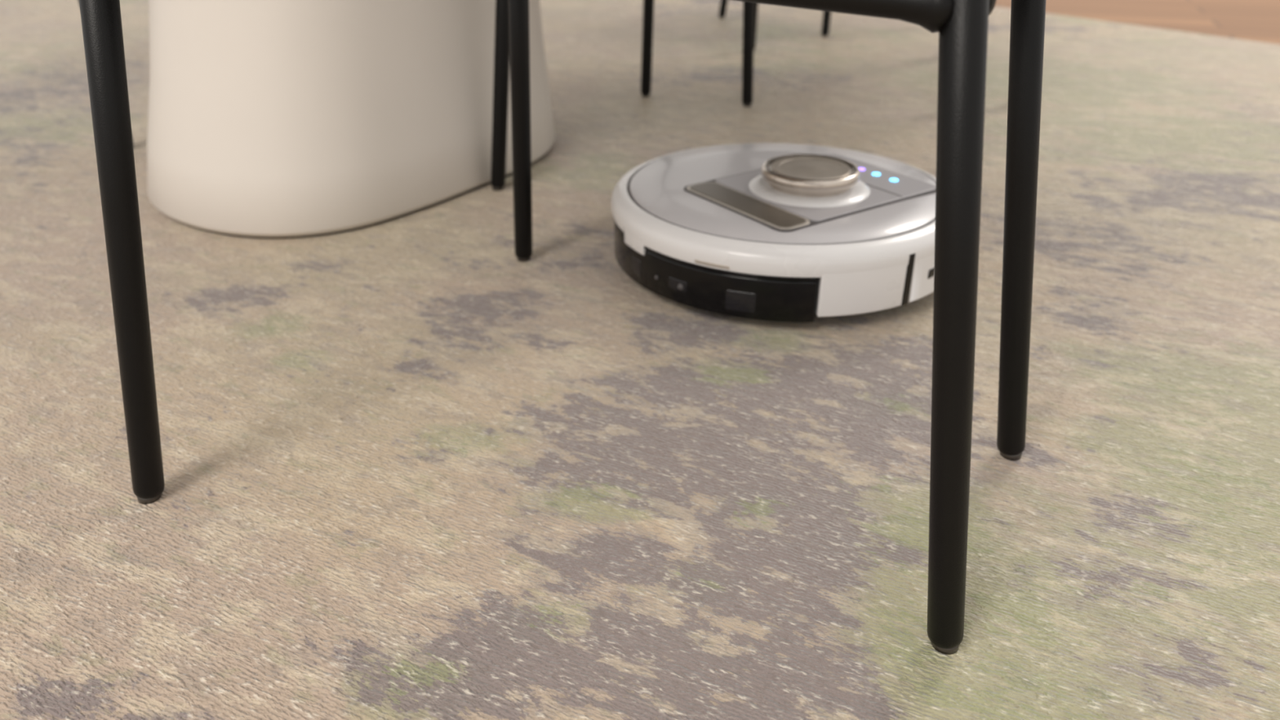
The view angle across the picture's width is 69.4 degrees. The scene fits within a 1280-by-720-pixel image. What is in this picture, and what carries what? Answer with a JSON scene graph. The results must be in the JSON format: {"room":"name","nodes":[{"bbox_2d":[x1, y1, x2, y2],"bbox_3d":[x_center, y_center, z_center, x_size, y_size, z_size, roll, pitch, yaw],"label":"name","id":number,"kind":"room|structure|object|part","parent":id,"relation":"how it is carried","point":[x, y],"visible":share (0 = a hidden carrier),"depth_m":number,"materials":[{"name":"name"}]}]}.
{"room":"dining room","nodes":[
{"label":"dining room","id":0,"kind":"room"},
{"bbox_2d":[995,0,1279,44],"bbox_3d":[0.500,-0.835,2.392,13.000,0.050,13.000,0,29,0],"label":"floor","id":1,"kind":"structure","parent":0,"point":[1256,20],"depth_m":2.59,"materials":[{"name":"brown wood"}]},
{"bbox_2d":[0,0,1279,719],"bbox_3d":[-0.601,-0.166,1.101,4.651,0.012,7.598,-19,34,-31],"label":"rug","id":2,"kind":"object","parent":1,"relation":"on","point":[415,468],"visible":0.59,"depth_m":0.69,"materials":[{"name":"carpet"}]},
{"bbox_2d":[146,0,555,238],"bbox_3d":[-0.385,-0.620,1.137,1.310,0.750,1.310,0,29,0],"label":"pedestal table","id":3,"kind":"object","parent":2,"relation":"on","point":[267,118],"visible":0.89,"depth_m":1.02,"materials":[{"name":"paint"}]},
{"bbox_2d":[79,0,1045,654],"bbox_3d":[-0.018,-0.293,0.485,0.530,0.800,0.523,15,32,25],"label":"dining chair","id":4,"kind":"object","parent":2,"relation":"on","point":[962,26],"visible":1,"depth_m":0.50,"materials":[{"name":"metal"}]},
{"bbox_3d":[-0.298,-0.103,0.528,0.081,0.418,0.019,-16,33,-27],"label":"leg","id":5,"kind":"part","parent":4,"relation":"part of","materials":[{"name":"metal"}]},
{"bbox_3d":[-0.113,-0.287,0.866,0.019,0.417,0.051,-21,35,-34],"label":"leg","id":6,"kind":"part","parent":4,"relation":"part of","materials":[{"name":"metal"}]},
{"bbox_3d":[-0.075,-0.185,0.420,0.424,0.050,0.022,9,30,16],"label":"rail","id":7,"kind":"part","parent":4,"relation":"part of","materials":[{"name":"metal"}]},
{"bbox_3d":[0.141,-0.040,0.414,0.075,0.418,0.019,19,34,31],"label":"leg","id":8,"kind":"part","parent":4,"relation":"part of","materials":[{"name":"metal"}]},
{"bbox_3d":[0.173,-0.204,0.439,0.022,0.060,0.200,13,31,22],"label":"rail","id":9,"kind":"part","parent":4,"relation":"part of","materials":[{"name":"metal"}]},
{"bbox_3d":[0.236,-0.127,0.572,0.081,0.418,0.019,17,33,28],"label":"leg","id":10,"kind":"part","parent":4,"relation":"part of","materials":[{"name":"metal"}]},
{"bbox_2d":[490,0,654,191],"bbox_3d":[0.196,-0.695,1.222,0.772,0.800,0.541,0,29,0],"label":"dining chair","id":11,"kind":"object","parent":2,"relation":"on","point":[501,51],"visible":0.52,"depth_m":1.14,"materials":[{"name":"metal"}]},
{"bbox_3d":[-0.161,-0.408,1.088,0.062,0.418,0.019,-8,30,-15],"label":"leg","id":12,"kind":"part","parent":11,"relation":"part of","materials":[{"name":"metal"}]},
{"bbox_3d":[0.016,-0.652,1.536,0.036,0.417,0.019,26,38,38],"label":"leg","id":13,"kind":"part","parent":11,"relation":"part of","materials":[{"name":"metal"}]},
{"bbox_2d":[742,1,758,106],"bbox_3d":[0.423,-0.927,1.649,0.531,0.800,0.613,0,29,0],"label":"dining chair","id":14,"kind":"object","parent":2,"relation":"on","point":[749,10],"visible":0.45,"depth_m":1.54,"materials":[{"name":"metal"}]},
{"bbox_3d":[0.243,-0.857,1.912,0.019,0.417,0.039,0,29,0],"label":"leg","id":15,"kind":"part","parent":14,"relation":"part of","materials":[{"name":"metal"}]},
{"bbox_2d":[611,142,936,322],"bbox_3d":[0.147,-0.152,0.951,0.353,0.106,0.353,0,29,0],"label":"robot vacuum","id":16,"kind":"object","parent":2,"relation":"on","point":[770,232],"visible":0.93,"depth_m":0.85,"materials":[{"name":"white plastic"}]},
{"bbox_3d":[0.065,-0.085,0.815,0.034,0.004,0.007,15,32,25],"label":"label plate","id":17,"kind":"part","parent":16,"relation":"part of","materials":[{"name":"white plastic"}]},
{"bbox_3d":[0.100,-0.147,0.881,0.038,0.004,0.149,-18,34,-30],"label":"strip trim","id":18,"kind":"part","parent":16,"relation":"part of","materials":[{"name":"silver metal"}]},
{"bbox_3d":[0.147,-0.176,0.938,0.315,0.005,0.315,-17,33,-28],"label":"lid","id":19,"kind":"part","parent":16,"relation":"part of","materials":[{"name":"plastic"}]},
{"bbox_3d":[0.187,-0.176,0.934,0.172,0.005,0.148,-18,34,-30],"label":"panel","id":20,"kind":"part","parent":16,"relation":"part of","materials":[{"name":"plastic"}]},
{"bbox_3d":[0.195,-0.064,0.818,0.083,0.043,0.021,-8,30,-15],"label":"skirt panel","id":21,"kind":"part","parent":16,"relation":"part of","materials":[{"name":"white plastic"}]},
{"bbox_3d":[0.276,-0.141,0.960,0.096,0.043,0.299,0,29,0],"label":"skirt panel","id":22,"kind":"part","parent":16,"relation":"part of","materials":[{"name":"white plastic"}]},
{"bbox_2d":[718,0,831,36],"bbox_3d":[0.481,-1.244,2.228,0.448,0.800,0.529,-17,33,-28],"label":"dining chair","id":23,"kind":"object","parent":2,"relation":"on","point":[723,4],"visible":0.47,"depth_m":2.18,"materials":[{"name":"metal"}]},
{"bbox_3d":[0.240,-1.086,2.331,0.068,0.418,0.019,4,29,7],"label":"leg","id":24,"kind":"part","parent":23,"relation":"part of","materials":[{"name":"metal"}]},
{"bbox_3d":[0.444,-0.963,2.107,0.019,0.418,0.068,8,30,14],"label":"leg","id":25,"kind":"part","parent":23,"relation":"part of","materials":[{"name":"metal"}]}
]}

